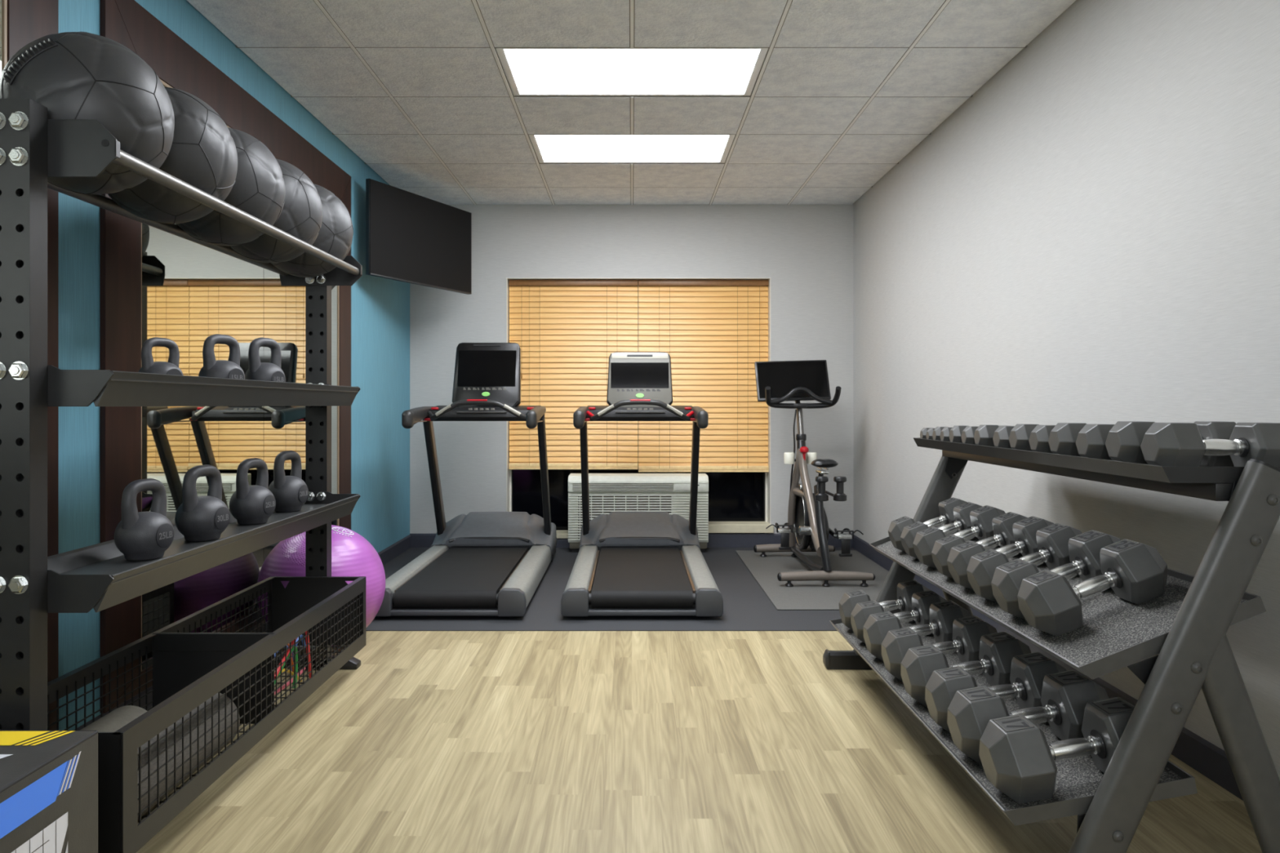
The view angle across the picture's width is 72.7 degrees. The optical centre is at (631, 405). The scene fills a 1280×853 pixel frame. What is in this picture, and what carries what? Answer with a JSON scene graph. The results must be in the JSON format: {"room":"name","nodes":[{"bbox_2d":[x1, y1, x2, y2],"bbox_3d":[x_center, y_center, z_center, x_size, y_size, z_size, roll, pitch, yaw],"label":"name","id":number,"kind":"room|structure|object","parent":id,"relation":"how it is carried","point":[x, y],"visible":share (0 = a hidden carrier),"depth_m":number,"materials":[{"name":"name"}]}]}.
{"room":"gym","nodes":[
{"label":"gym","id":0,"kind":"room"},
{"bbox_2d":[58,0,409,730],"bbox_3d":[-1.789,-0.279,2.538,0.120,2.779,8.475,0,0,0],"label":"wall","id":1,"kind":"structure","parent":0,"point":[380,306],"depth_m":3.67,"materials":[{"name":"teal paint"}]},
{"bbox_2d":[0,0,58,75],"bbox_3d":[-1.719,-1.050,2.474,0.018,0.314,0.238,0,0,0],"label":"wall mirror","id":2,"kind":"object","parent":1,"relation":"attached to","point":[23,23],"depth_m":2.44,"materials":[{"name":"brown wood"}]},
{"bbox_2d":[47,187,58,368],"bbox_3d":[-1.719,-0.374,2.570,0.018,0.525,0.047,0,0,0],"label":"wall mirror","id":3,"kind":"object","parent":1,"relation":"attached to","point":[52,195],"depth_m":2.57,"materials":[{"name":"brown wood"}]},
{"bbox_2d":[47,613,58,682],"bbox_3d":[-1.719,0.710,2.570,0.018,0.202,0.047,0,0,0],"label":"wall mirror","id":4,"kind":"object","parent":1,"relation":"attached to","point":[52,618],"depth_m":2.57,"materials":[{"name":"mirror"}]},
{"bbox_2d":[100,542,279,657],"bbox_3d":[-1.719,0.737,3.506,0.018,0.149,1.411,0,0,0],"label":"wall mirror","id":5,"kind":"object","parent":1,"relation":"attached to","point":[125,623],"depth_m":3.27,"materials":[{"name":"brown mirror"}]},
{"bbox_2d":[100,207,305,383],"bbox_3d":[-1.719,-0.375,3.674,0.018,0.522,1.747,0,0,0],"label":"wall mirror","id":6,"kind":"object","parent":1,"relation":"attached to","point":[187,297],"depth_m":3.34,"materials":[{"name":"brown mirror"}]},
{"bbox_2d":[100,0,351,217],"bbox_3d":[-1.719,-1.269,4.044,0.018,0.247,2.486,0,0,0],"label":"wall mirror","id":7,"kind":"object","parent":1,"relation":"attached to","point":[177,64],"depth_m":3.53,"materials":[{"name":"brown wood"}]},
{"bbox_2d":[73,534,410,730],"bbox_3d":[-1.724,1.058,2.582,0.010,0.104,8.364,0,0,0],"label":"baseboard","id":8,"kind":"structure","parent":1,"relation":"attached to","point":[390,553],"depth_m":4.09,"materials":[{"name":"plastic"}]},
{"bbox_2d":[365,177,471,294],"bbox_3d":[-1.531,-1.111,5.946,0.292,0.598,1.070,0,0,25],"label":"television","id":9,"kind":"object","parent":1,"relation":"attached to","point":[411,237],"visible":1,"depth_m":5.81,"materials":[{"name":"black plastic"}]},
{"bbox_2d":[186,0,1075,204],"bbox_3d":[-0.003,-1.664,2.688,3.693,0.208,8.775,0,0,0],"label":"ceiling","id":10,"kind":"structure","parent":0,"point":[420,91],"depth_m":4.26,"materials":[{"name":"tile"}]},
{"bbox_2d":[495,48,768,95],"bbox_3d":[0.000,-1.591,4.105,1.196,0.054,0.586,0,0,0],"label":"ceiling light","id":11,"kind":"object","parent":10,"relation":"attached to","point":[528,71],"visible":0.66,"depth_m":4.08,"materials":[{"name":"white plastic"}]},
{"bbox_2d":[528,134,735,163],"bbox_3d":[0.000,-1.591,5.325,1.196,0.054,0.586,0,0,0],"label":"ceiling light","id":12,"kind":"object","parent":10,"relation":"attached to","point":[548,148],"visible":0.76,"depth_m":5.32,"materials":[{"name":"white plastic"}]},
{"bbox_2d":[409,204,853,533],"bbox_3d":[-0.003,-0.279,6.925,3.693,2.779,0.300,0,0,0],"label":"wall","id":13,"kind":"structure","parent":0,"point":[806,251],"depth_m":6.78,"materials":[{"name":"grey paint"}]},
{"bbox_2d":[555,529,568,538],"bbox_3d":[-0.734,1.016,6.846,0.488,0.038,0.193,0,0,0],"label":"trim","id":14,"kind":"structure","parent":13,"relation":"attached to","point":[561,534],"depth_m":6.75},
{"bbox_2d":[409,533,852,547],"bbox_3d":[-0.003,1.053,6.770,3.453,0.108,0.010,0,0,0],"label":"baseboard","id":15,"kind":"structure","parent":13,"relation":"attached to","point":[417,540],"depth_m":6.76,"materials":[{"name":"plastic"}]},
{"bbox_2d":[506,277,773,533],"bbox_3d":[0.061,0.022,6.853,2.078,2.028,0.205,0,0,0],"label":"window","id":16,"kind":"structure","parent":13,"relation":"in","point":[732,496],"depth_m":6.94,"materials":[{"name":"clear glass"}]},
{"bbox_2d":[508,280,637,469],"bbox_3d":[-0.460,-0.239,6.844,1.012,1.489,0.073,0,0,0],"label":"blind","id":17,"kind":"object","parent":16,"relation":"attached to","point":[566,332],"visible":0.85,"depth_m":6.84,"materials":[{"name":"brown wood"}]},
{"bbox_2d":[638,280,768,472],"bbox_3d":[0.561,-0.229,6.844,1.022,1.510,0.073,0,0,0],"label":"blind","id":18,"kind":"object","parent":16,"relation":"attached to","point":[713,333],"visible":0.8,"depth_m":6.84,"materials":[{"name":"brown wood"}]},
{"bbox_2d":[136,547,1262,852],"bbox_3d":[-0.003,1.169,2.737,3.653,0.124,8.875,0,0,0],"label":"floor","id":19,"kind":"structure","parent":0,"point":[438,741],"depth_m":2.75,"materials":[{"name":"brown wood"}]},
{"bbox_2d":[0,730,97,852],"bbox_3d":[-1.361,0.881,1.441,0.582,0.456,0.622,0,0,0],"label":"box","id":20,"kind":"object","parent":19,"relation":"on","point":[49,779],"visible":1,"depth_m":1.63,"materials":[{"name":"cardboard"}]},
{"bbox_2d":[0,98,365,852],"bbox_3d":[-1.358,0.230,2.773,0.484,1.763,1.878,0,0,0],"label":"storage rack","id":21,"kind":"object","parent":19,"relation":"on","point":[189,668],"visible":0.91,"depth_m":2.11,"materials":[{"name":"black metal"}]},
{"bbox_2d":[0,31,174,194],"bbox_3d":[-1.305,-0.698,2.090,0.371,0.375,0.340,0,0,0],"label":"medicine ball","id":22,"kind":"object","parent":21,"relation":"on","point":[74,75],"visible":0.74,"depth_m":1.98,"materials":[{"name":"grey leather"}]},
{"bbox_2d":[80,705,146,732],"bbox_3d":[-1.392,0.914,2.190,0.164,0.164,0.460,0,0,0],"label":"foam roller","id":23,"kind":"object","parent":21,"relation":"in","point":[119,717],"visible":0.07,"depth_m":2.32,"materials":[{"name":"grey plastic"}]},
{"bbox_2d":[114,478,173,560],"bbox_3d":[-1.318,0.306,2.354,0.131,0.214,0.146,0,0,12],"label":"kettlebell","id":24,"kind":"object","parent":21,"relation":"in","point":[140,535],"visible":1,"depth_m":2.31,"materials":[{"name":"metal"}]},
{"bbox_2d":[138,337,183,375],"bbox_3d":[-1.329,-0.110,2.454,0.107,0.161,0.116,0,0,22],"label":"kettlebell","id":25,"kind":"object","parent":21,"relation":"in","point":[148,366],"visible":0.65,"depth_m":2.42,"materials":[{"name":"metal"}]},
{"bbox_2d":[106,86,237,224],"bbox_3d":[-1.305,-0.698,2.434,0.372,0.373,0.341,0,0,0],"label":"medicine ball","id":26,"kind":"object","parent":21,"relation":"on","point":[202,154],"visible":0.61,"depth_m":2.35,"materials":[{"name":"grey leather"}]},
{"bbox_2d":[137,693,239,819],"bbox_3d":[-1.217,0.911,2.232,0.170,0.170,0.575,0,0,0],"label":"foam roller","id":27,"kind":"object","parent":21,"relation":"in","point":[194,720],"visible":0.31,"depth_m":2.23,"materials":[{"name":"grey plastic"}]},
{"bbox_2d":[174,464,230,542],"bbox_3d":[-1.321,0.299,2.680,0.139,0.229,0.155,0,0,12],"label":"kettlebell","id":28,"kind":"object","parent":21,"relation":"in","point":[203,517],"visible":1,"depth_m":2.63,"materials":[{"name":"metal"}]},
{"bbox_2d":[47,364,360,406],"bbox_3d":[-1.294,-0.043,2.780,0.310,0.091,1.743,0,0,0],"label":"shelf","id":29,"kind":"object","parent":21,"relation":"on","point":[65,388],"depth_m":2.22,"materials":[{"name":"black metal"}]},
{"bbox_2d":[47,491,360,613],"bbox_3d":[-1.294,0.409,2.780,0.311,0.094,1.743,0,0,0],"label":"tray","id":30,"kind":"object","parent":21,"relation":"on","point":[100,577],"depth_m":2.27,"materials":[{"name":"black metal"}]},
{"bbox_2d":[47,576,365,852],"bbox_3d":[-1.315,0.862,2.780,0.399,0.290,1.743,0,0,0],"label":"basket","id":31,"kind":"object","parent":21,"relation":"on","point":[189,668],"depth_m":2.67,"materials":[{"name":"black metal"}]},
{"bbox_2d":[198,333,244,379],"bbox_3d":[-1.319,-0.129,2.800,0.125,0.198,0.138,0,0,22],"label":"kettlebell","id":32,"kind":"object","parent":21,"relation":"in","point":[230,369],"visible":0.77,"depth_m":2.76,"materials":[{"name":"metal"}]},
{"bbox_2d":[175,127,285,245],"bbox_3d":[-1.305,-0.698,2.779,0.372,0.373,0.341,0,0,0],"label":"medicine ball","id":33,"kind":"object","parent":21,"relation":"on","point":[258,190],"visible":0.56,"depth_m":2.70,"materials":[{"name":"grey leather"}]},
{"bbox_2d":[229,457,275,524],"bbox_3d":[-1.328,0.299,3.047,0.137,0.228,0.153,0,0,12],"label":"kettlebell","id":34,"kind":"object","parent":21,"relation":"in","point":[252,504],"visible":1,"depth_m":3.00,"materials":[{"name":"metal"}]},
{"bbox_2d":[244,337,285,382],"bbox_3d":[-1.319,-0.136,3.130,0.125,0.213,0.140,0,0,22],"label":"kettlebell","id":35,"kind":"object","parent":21,"relation":"in","point":[271,371],"visible":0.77,"depth_m":3.08,"materials":[{"name":"metal"}]},
{"bbox_2d":[229,158,322,262],"bbox_3d":[-1.305,-0.698,3.123,0.373,0.370,0.342,0,0,0],"label":"medicine ball","id":36,"kind":"object","parent":21,"relation":"on","point":[300,217],"visible":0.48,"depth_m":3.05,"materials":[{"name":"grey leather"}]},
{"bbox_2d":[274,645,297,688],"bbox_3d":[-1.155,0.895,2.880,0.013,0.148,0.236,0,0,0],"label":"tube","id":37,"kind":"object","parent":21,"relation":"in","point":[293,646],"visible":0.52,"depth_m":2.98,"materials":[{"name":"green"}]},
{"bbox_2d":[268,450,308,512],"bbox_3d":[-1.344,0.295,3.400,0.138,0.236,0.155,0,0,12],"label":"kettlebell","id":38,"kind":"object","parent":21,"relation":"in","point":[291,493],"visible":0.98,"depth_m":3.35,"materials":[{"name":"metal"}]},
{"bbox_2d":[274,667,305,694],"bbox_3d":[-1.206,0.973,2.985,0.012,0.022,0.432,0,0,0],"label":"tube","id":39,"kind":"object","parent":21,"relation":"in","point":[278,690],"visible":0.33,"depth_m":3.03,"materials":[{"name":"red"}]},
{"bbox_2d":[274,634,306,657],"bbox_3d":[-1.189,0.850,2.965,0.012,0.087,0.401,0,0,0],"label":"tube","id":40,"kind":"object","parent":21,"relation":"in","point":[301,635],"visible":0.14,"depth_m":3.09,"materials":[{"name":"blue"}]},
{"bbox_2d":[287,644,293,672],"bbox_3d":[-1.223,0.881,3.086,0.010,0.176,0.137,0,0,0],"label":"tube","id":41,"kind":"object","parent":21,"relation":"in","point":[292,663],"visible":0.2,"depth_m":3.13,"materials":[{"name":"orange"}]},
{"bbox_2d":[280,668,302,682],"bbox_3d":[-1.172,0.933,2.925,0.010,0.095,0.316,0,0,0],"label":"tube","id":42,"kind":"object","parent":21,"relation":"in","point":[283,669],"visible":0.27,"depth_m":2.99,"materials":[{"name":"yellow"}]},
{"bbox_2d":[274,631,311,679],"bbox_3d":[-1.138,0.866,2.935,0.012,0.234,0.336,0,0,0],"label":"tube","id":43,"kind":"object","parent":21,"relation":"in","point":[278,668],"visible":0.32,"depth_m":2.91,"materials":[{"name":"red"}]},
{"bbox_2d":[282,645,317,653],"bbox_3d":[-1.307,0.932,3.123,0.120,0.103,0.650,0,0,0],"label":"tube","id":44,"kind":"object","parent":21,"relation":"in","point":[297,646],"visible":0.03,"depth_m":3.42,"materials":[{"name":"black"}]},
{"bbox_2d":[271,183,353,277],"bbox_3d":[-1.305,-0.698,3.468,0.373,0.372,0.343,0,0,0],"label":"medicine ball","id":45,"kind":"object","parent":21,"relation":"on","point":[335,237],"visible":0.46,"depth_m":3.39,"materials":[{"name":"grey leather"}]},
{"bbox_2d":[257,524,385,646],"bbox_3d":[-1.424,0.832,4.005,0.558,0.558,0.558,0,0,0],"label":"ball","id":46,"kind":"object","parent":19,"relation":"on","point":[352,554],"visible":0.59,"depth_m":3.87,"materials":[{"name":"purple plastic"}]},
{"bbox_2d":[375,342,556,617],"bbox_3d":[-0.965,0.343,5.433,0.834,1.528,1.935,0,0,0],"label":"treadmill","id":47,"kind":"object","parent":19,"relation":"on","point":[476,563],"visible":0.98,"depth_m":5.61,"materials":[{"name":"grey"}]},
{"bbox_2d":[457,408,506,413],"bbox_3d":[-0.965,0.035,5.593,0.320,0.029,0.025,0,0,0],"label":"tray","id":48,"kind":"object","parent":47,"relation":"on","point":[470,410],"depth_m":5.59,"materials":[{"name":"grey plastic"}]},
{"bbox_2d":[427,405,541,421],"bbox_3d":[-0.965,0.053,5.745,0.704,0.101,0.298,0,0,0],"label":"handlebar","id":49,"kind":"object","parent":47,"relation":"on","point":[460,413],"depth_m":5.60,"materials":[{"name":"black plastic"}]},
{"bbox_2d":[430,511,556,555],"bbox_3d":[-0.965,0.913,6.135,0.828,0.288,0.530,0,0,0],"label":"hood","id":50,"kind":"object","parent":47,"relation":"attached to","point":[474,530],"depth_m":6.01,"materials":[{"name":"grey plastic"}]},
{"bbox_2d":[568,473,708,552],"bbox_3d":[0.047,0.818,6.628,1.054,0.578,0.264,0,0,0],"label":"air conditioner","id":51,"kind":"object","parent":19,"relation":"on","point":[669,493],"visible":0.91,"depth_m":6.51,"materials":[{"name":"white plastic"}]},
{"bbox_2d":[569,482,706,491],"bbox_3d":[0.047,0.612,6.502,1.020,0.070,0.012,0,0,0],"label":"vent","id":52,"kind":"object","parent":51,"relation":"attached to","point":[574,486],"depth_m":6.50,"materials":[{"name":"white plastic"}]},
{"bbox_2d":[568,494,707,540],"bbox_3d":[0.047,0.842,6.513,1.040,0.340,0.013,0,0,0],"label":"grille","id":53,"kind":"object","parent":51,"relation":"attached to","point":[679,504],"depth_m":6.51,"materials":[{"name":"white"}]},
{"bbox_2d":[560,352,723,617],"bbox_3d":[0.052,0.376,5.433,0.834,1.462,1.935,0,0,0],"label":"treadmill","id":54,"kind":"object","parent":19,"relation":"on","point":[627,563],"visible":1,"depth_m":5.59,"materials":[{"name":"grey"}]},
{"bbox_2d":[578,511,700,551],"bbox_3d":[0.052,0.913,6.135,0.828,0.288,0.530,0,0,0],"label":"hood","id":55,"kind":"object","parent":54,"relation":"attached to","point":[615,530],"depth_m":6.01,"materials":[{"name":"grey plastic"}]},
{"bbox_2d":[615,408,665,413],"bbox_3d":[0.052,0.035,5.593,0.320,0.029,0.025,0,0,0],"label":"tray","id":56,"kind":"object","parent":54,"relation":"on","point":[628,410],"depth_m":5.59,"materials":[{"name":"grey plastic"}]},
{"bbox_2d":[586,405,694,421],"bbox_3d":[0.052,0.053,5.745,0.704,0.101,0.298,0,0,0],"label":"handlebar","id":57,"kind":"object","parent":54,"relation":"on","point":[623,413],"depth_m":5.60,"materials":[{"name":"black plastic"}]},
{"bbox_2d":[735,550,888,610],"bbox_3d":[1.240,1.103,5.640,0.915,0.006,1.900,0,0,0],"label":"exercise mat","id":58,"kind":"object","parent":19,"relation":"on","point":[803,595],"visible":0.64,"depth_m":5.42,"materials":[{"name":"grey rubber"}]},
{"bbox_2d":[753,360,875,586],"bbox_3d":[1.179,0.388,5.799,0.603,1.424,1.211,0,0,0],"label":"exercise bike","id":59,"kind":"object","parent":58,"relation":"on","point":[777,382],"visible":1,"depth_m":6.00,"materials":[{"name":"black metal"}]},
{"bbox_2d":[815,475,828,495],"bbox_3d":[1.142,0.498,5.235,0.077,0.142,0.076,0,0,0],"label":"weight","id":60,"kind":"object","parent":59,"relation":"in","point":[821,480],"visible":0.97,"depth_m":5.21,"materials":[{"name":"black"}]},
{"bbox_2d":[833,475,846,495],"bbox_3d":[1.252,0.498,5.235,0.077,0.142,0.076,0,0,0],"label":"weight","id":61,"kind":"object","parent":59,"relation":"in","point":[839,480],"visible":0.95,"depth_m":5.21,"materials":[{"name":"black metal"}]},
{"bbox_2d":[822,437,1279,852],"bbox_3d":[1.203,0.614,2.790,0.782,0.993,1.828,0,0,0],"label":"dumbbell rack","id":62,"kind":"object","parent":19,"relation":"on","point":[1188,625],"visible":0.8,"depth_m":1.94,"materials":[{"name":"black metal"}]},
{"bbox_2d":[839,580,929,631],"bbox_3d":[1.025,0.811,3.510,0.369,0.196,0.168,0,0,0],"label":"dumbbell","id":63,"kind":"object","parent":62,"relation":"in","point":[905,590],"visible":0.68,"depth_m":3.48,"materials":[{"name":"rubber"}]},
{"bbox_2d":[850,590,946,643],"bbox_3d":[1.025,0.811,3.320,0.369,0.196,0.168,0,0,0],"label":"dumbbell","id":64,"kind":"object","parent":62,"relation":"in","point":[922,602],"visible":0.56,"depth_m":3.28,"materials":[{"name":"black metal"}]},
{"bbox_2d":[862,600,970,662],"bbox_3d":[1.024,0.809,3.118,0.379,0.202,0.174,0,0,0],"label":"dumbbell","id":65,"kind":"object","parent":62,"relation":"in","point":[943,615],"visible":0.65,"depth_m":3.07,"materials":[{"name":"rubber"}]},
{"bbox_2d":[920,427,933,439],"bbox_3d":[1.297,0.124,3.600,0.201,0.061,0.070,0,0,0],"label":"dumbbell","id":66,"kind":"object","parent":62,"relation":"on","point":[923,432],"visible":0.04,"depth_m":3.58,"materials":[{"name":"rubber"}]},
{"bbox_2d":[888,497,966,551],"bbox_3d":[1.169,0.468,3.404,0.324,0.208,0.139,0,0,0],"label":"dumbbell","id":67,"kind":"object","parent":62,"relation":"in","point":[946,507],"visible":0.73,"depth_m":3.38,"materials":[{"name":"rubber"}]},
{"bbox_2d":[925,428,934,439],"bbox_3d":[1.297,0.124,3.525,0.201,0.061,0.070,0,0,0],"label":"dumbbell","id":68,"kind":"object","parent":62,"relation":"on","point":[929,433],"visible":0.02,"depth_m":3.51,"materials":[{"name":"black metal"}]},
{"bbox_2d":[932,426,944,440],"bbox_3d":[1.306,0.120,3.447,0.217,0.069,0.079,0,0,0],"label":"dumbbell","id":69,"kind":"object","parent":62,"relation":"on","point":[936,432],"visible":0.06,"depth_m":3.43,"materials":[{"name":"rubber"}]},
{"bbox_2d":[881,615,997,682],"bbox_3d":[1.024,0.809,2.889,0.379,0.202,0.174,0,0,0],"label":"dumbbell","id":70,"kind":"object","parent":62,"relation":"in","point":[967,632],"visible":0.61,"depth_m":2.85,"materials":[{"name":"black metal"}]},
{"bbox_2d":[900,502,982,559],"bbox_3d":[1.169,0.468,3.245,0.324,0.208,0.139,0,0,0],"label":"dumbbell","id":71,"kind":"object","parent":62,"relation":"in","point":[961,513],"visible":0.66,"depth_m":3.22,"materials":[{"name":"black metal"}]},
{"bbox_2d":[940,426,952,441],"bbox_3d":[1.306,0.120,3.360,0.217,0.069,0.079,0,0,0],"label":"dumbbell","id":72,"kind":"object","parent":62,"relation":"on","point":[944,433],"visible":0.06,"depth_m":3.34,"materials":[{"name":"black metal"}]},
{"bbox_2d":[912,505,1005,568],"bbox_3d":[1.168,0.466,3.080,0.334,0.216,0.145,0,0,0],"label":"dumbbell","id":73,"kind":"object","parent":62,"relation":"in","point":[981,518],"visible":0.7,"depth_m":3.04,"materials":[{"name":"rubber"}]},
{"bbox_2d":[901,631,1031,707],"bbox_3d":[1.024,0.806,2.660,0.388,0.208,0.180,0,0,0],"label":"dumbbell","id":74,"kind":"object","parent":62,"relation":"in","point":[997,651],"visible":0.67,"depth_m":2.62,"materials":[{"name":"rubber"}]},
{"bbox_2d":[960,426,978,444],"bbox_3d":[1.315,0.116,3.140,0.236,0.078,0.089,0,0,0],"label":"dumbbell","id":75,"kind":"object","parent":62,"relation":"on","point":[968,433],"visible":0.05,"depth_m":3.12,"materials":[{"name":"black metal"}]},
{"bbox_2d":[931,511,1027,578],"bbox_3d":[1.168,0.466,2.888,0.334,0.216,0.145,0,0,0],"label":"dumbbell","id":76,"kind":"object","parent":62,"relation":"in","point":[1002,525],"visible":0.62,"depth_m":2.86,"materials":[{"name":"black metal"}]},
{"bbox_2d":[949,425,1010,443],"bbox_3d":[1.315,0.116,3.262,0.236,0.078,0.089,0,0,0],"label":"dumbbell","id":77,"kind":"object","parent":62,"relation":"on","point":[955,433],"visible":0.08,"depth_m":3.24,"materials":[{"name":"rubber"}]},
{"bbox_2d":[924,652,1066,733],"bbox_3d":[1.024,0.806,2.436,0.388,0.208,0.180,0,0,0],"label":"dumbbell","id":78,"kind":"object","parent":62,"relation":"in","point":[1028,671],"visible":0.66,"depth_m":2.40,"materials":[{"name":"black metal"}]},
{"bbox_2d":[946,515,1053,590],"bbox_3d":[1.167,0.464,2.727,0.344,0.223,0.151,0,0,0],"label":"dumbbell","id":79,"kind":"object","parent":62,"relation":"in","point":[1024,531],"visible":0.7,"depth_m":2.70,"materials":[{"name":"rubber"}]},
{"bbox_2d":[992,426,1014,448],"bbox_3d":[1.323,0.112,2.860,0.252,0.086,0.098,0,0,0],"label":"dumbbell","id":80,"kind":"object","parent":62,"relation":"on","point":[1001,436],"visible":0.06,"depth_m":2.83,"materials":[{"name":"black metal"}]},
{"bbox_2d":[973,424,1041,446],"bbox_3d":[1.323,0.112,3.020,0.252,0.086,0.098,0,0,0],"label":"dumbbell","id":81,"kind":"object","parent":62,"relation":"on","point":[984,433],"visible":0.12,"depth_m":2.99,"materials":[{"name":"rubber"}]},
{"bbox_2d":[829,608,1197,833],"bbox_3d":[1.042,0.934,2.793,0.431,0.212,1.723,0,0,0],"label":"tray","id":82,"kind":"object","parent":62,"relation":"on","point":[1077,780],"depth_m":2.08,"materials":[{"name":"grey metal"}]},
{"bbox_2d":[1008,423,1039,451],"bbox_3d":[1.332,0.107,2.735,0.271,0.095,0.108,0,0,0],"label":"dumbbell","id":83,"kind":"object","parent":62,"relation":"on","point":[1019,437],"visible":0.1,"depth_m":2.71,"materials":[{"name":"rubber"}]},
{"bbox_2d":[966,523,1082,603],"bbox_3d":[1.167,0.464,2.566,0.344,0.223,0.151,0,0,0],"label":"dumbbell","id":84,"kind":"object","parent":62,"relation":"in","point":[1052,540],"visible":0.72,"depth_m":2.53,"materials":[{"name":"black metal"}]},
{"bbox_2d":[946,670,1109,765],"bbox_3d":[1.023,0.803,2.244,0.400,0.216,0.186,0,0,0],"label":"dumbbell","id":85,"kind":"object","parent":62,"relation":"in","point":[1065,695],"visible":0.77,"depth_m":2.20,"materials":[{"name":"rubber"}]},
{"bbox_2d":[1028,425,1055,453],"bbox_3d":[1.332,0.107,2.595,0.271,0.095,0.108,0,0,0],"label":"dumbbell","id":86,"kind":"object","parent":62,"relation":"on","point":[1039,436],"visible":0.07,"depth_m":2.57,"materials":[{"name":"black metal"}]},
{"bbox_2d":[991,529,1120,620],"bbox_3d":[1.166,0.461,2.370,0.357,0.232,0.158,0,0,0],"label":"dumbbell","id":87,"kind":"object","parent":62,"relation":"in","point":[1084,548],"visible":0.59,"depth_m":2.34,"materials":[{"name":"rubber"}]},
{"bbox_2d":[978,697,1134,804],"bbox_3d":[1.023,0.803,2.033,0.400,0.216,0.186,0,0,0],"label":"dumbbell","id":88,"kind":"object","parent":62,"relation":"in","point":[1015,755],"visible":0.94,"depth_m":1.99,"materials":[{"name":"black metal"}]},
{"bbox_2d":[1048,422,1086,457],"bbox_3d":[1.342,0.103,2.470,0.289,0.104,0.119,0,0,0],"label":"dumbbell","id":89,"kind":"object","parent":62,"relation":"on","point":[1063,437],"visible":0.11,"depth_m":2.44,"materials":[{"name":"rubber"}]},
{"bbox_2d":[869,516,1266,684],"bbox_3d":[1.202,0.538,2.793,0.418,0.225,1.723,0,0,0],"label":"tray","id":90,"kind":"object","parent":62,"relation":"on","point":[1116,633],"depth_m":2.12,"materials":[{"name":"grey metal"}]},
{"bbox_2d":[1017,538,1167,636],"bbox_3d":[1.166,0.461,2.207,0.357,0.232,0.158,0,0,0],"label":"dumbbell","id":91,"kind":"object","parent":62,"relation":"in","point":[1136,572],"visible":1,"depth_m":2.16,"materials":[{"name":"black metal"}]},
{"bbox_2d":[1075,423,1114,460],"bbox_3d":[1.342,0.103,2.315,0.289,0.104,0.119,0,0,0],"label":"dumbbell","id":92,"kind":"object","parent":62,"relation":"on","point":[1091,441],"visible":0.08,"depth_m":2.28,"materials":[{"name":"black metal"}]},
{"bbox_2d":[913,437,1279,499],"bbox_3d":[1.387,0.223,2.793,0.415,0.174,1.723,0,0,0],"label":"tray","id":93,"kind":"object","parent":62,"relation":"on","point":[1201,482],"depth_m":2.31,"materials":[{"name":"black metal"}]},
{"bbox_2d":[1105,421,1235,466],"bbox_3d":[1.352,0.098,2.165,0.310,0.114,0.130,0,0,0],"label":"dumbbell","id":94,"kind":"object","parent":62,"relation":"on","point":[1124,440],"visible":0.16,"depth_m":2.13,"materials":[{"name":"rubber"}]},
{"bbox_2d":[1140,422,1279,466],"bbox_3d":[1.352,0.098,2.012,0.310,0.114,0.130,0,0,0],"label":"dumbbell","id":95,"kind":"object","parent":62,"relation":"on","point":[1163,444],"visible":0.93,"depth_m":1.98,"materials":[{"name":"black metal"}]},
{"bbox_2d":[853,0,1279,779],"bbox_3d":[1.784,-0.279,2.538,0.120,2.779,8.475,0,0,0],"label":"wall","id":96,"kind":"structure","parent":0,"point":[1092,235],"depth_m":3.23,"materials":[{"name":"grey paint"}]},
{"bbox_2d":[852,534,1243,800],"bbox_3d":[1.719,1.058,2.582,0.010,0.104,8.364,0,0,0],"label":"baseboard","id":97,"kind":"structure","parent":96,"relation":"attached to","point":[1206,758],"depth_m":2.70,"materials":[{"name":"plastic"}]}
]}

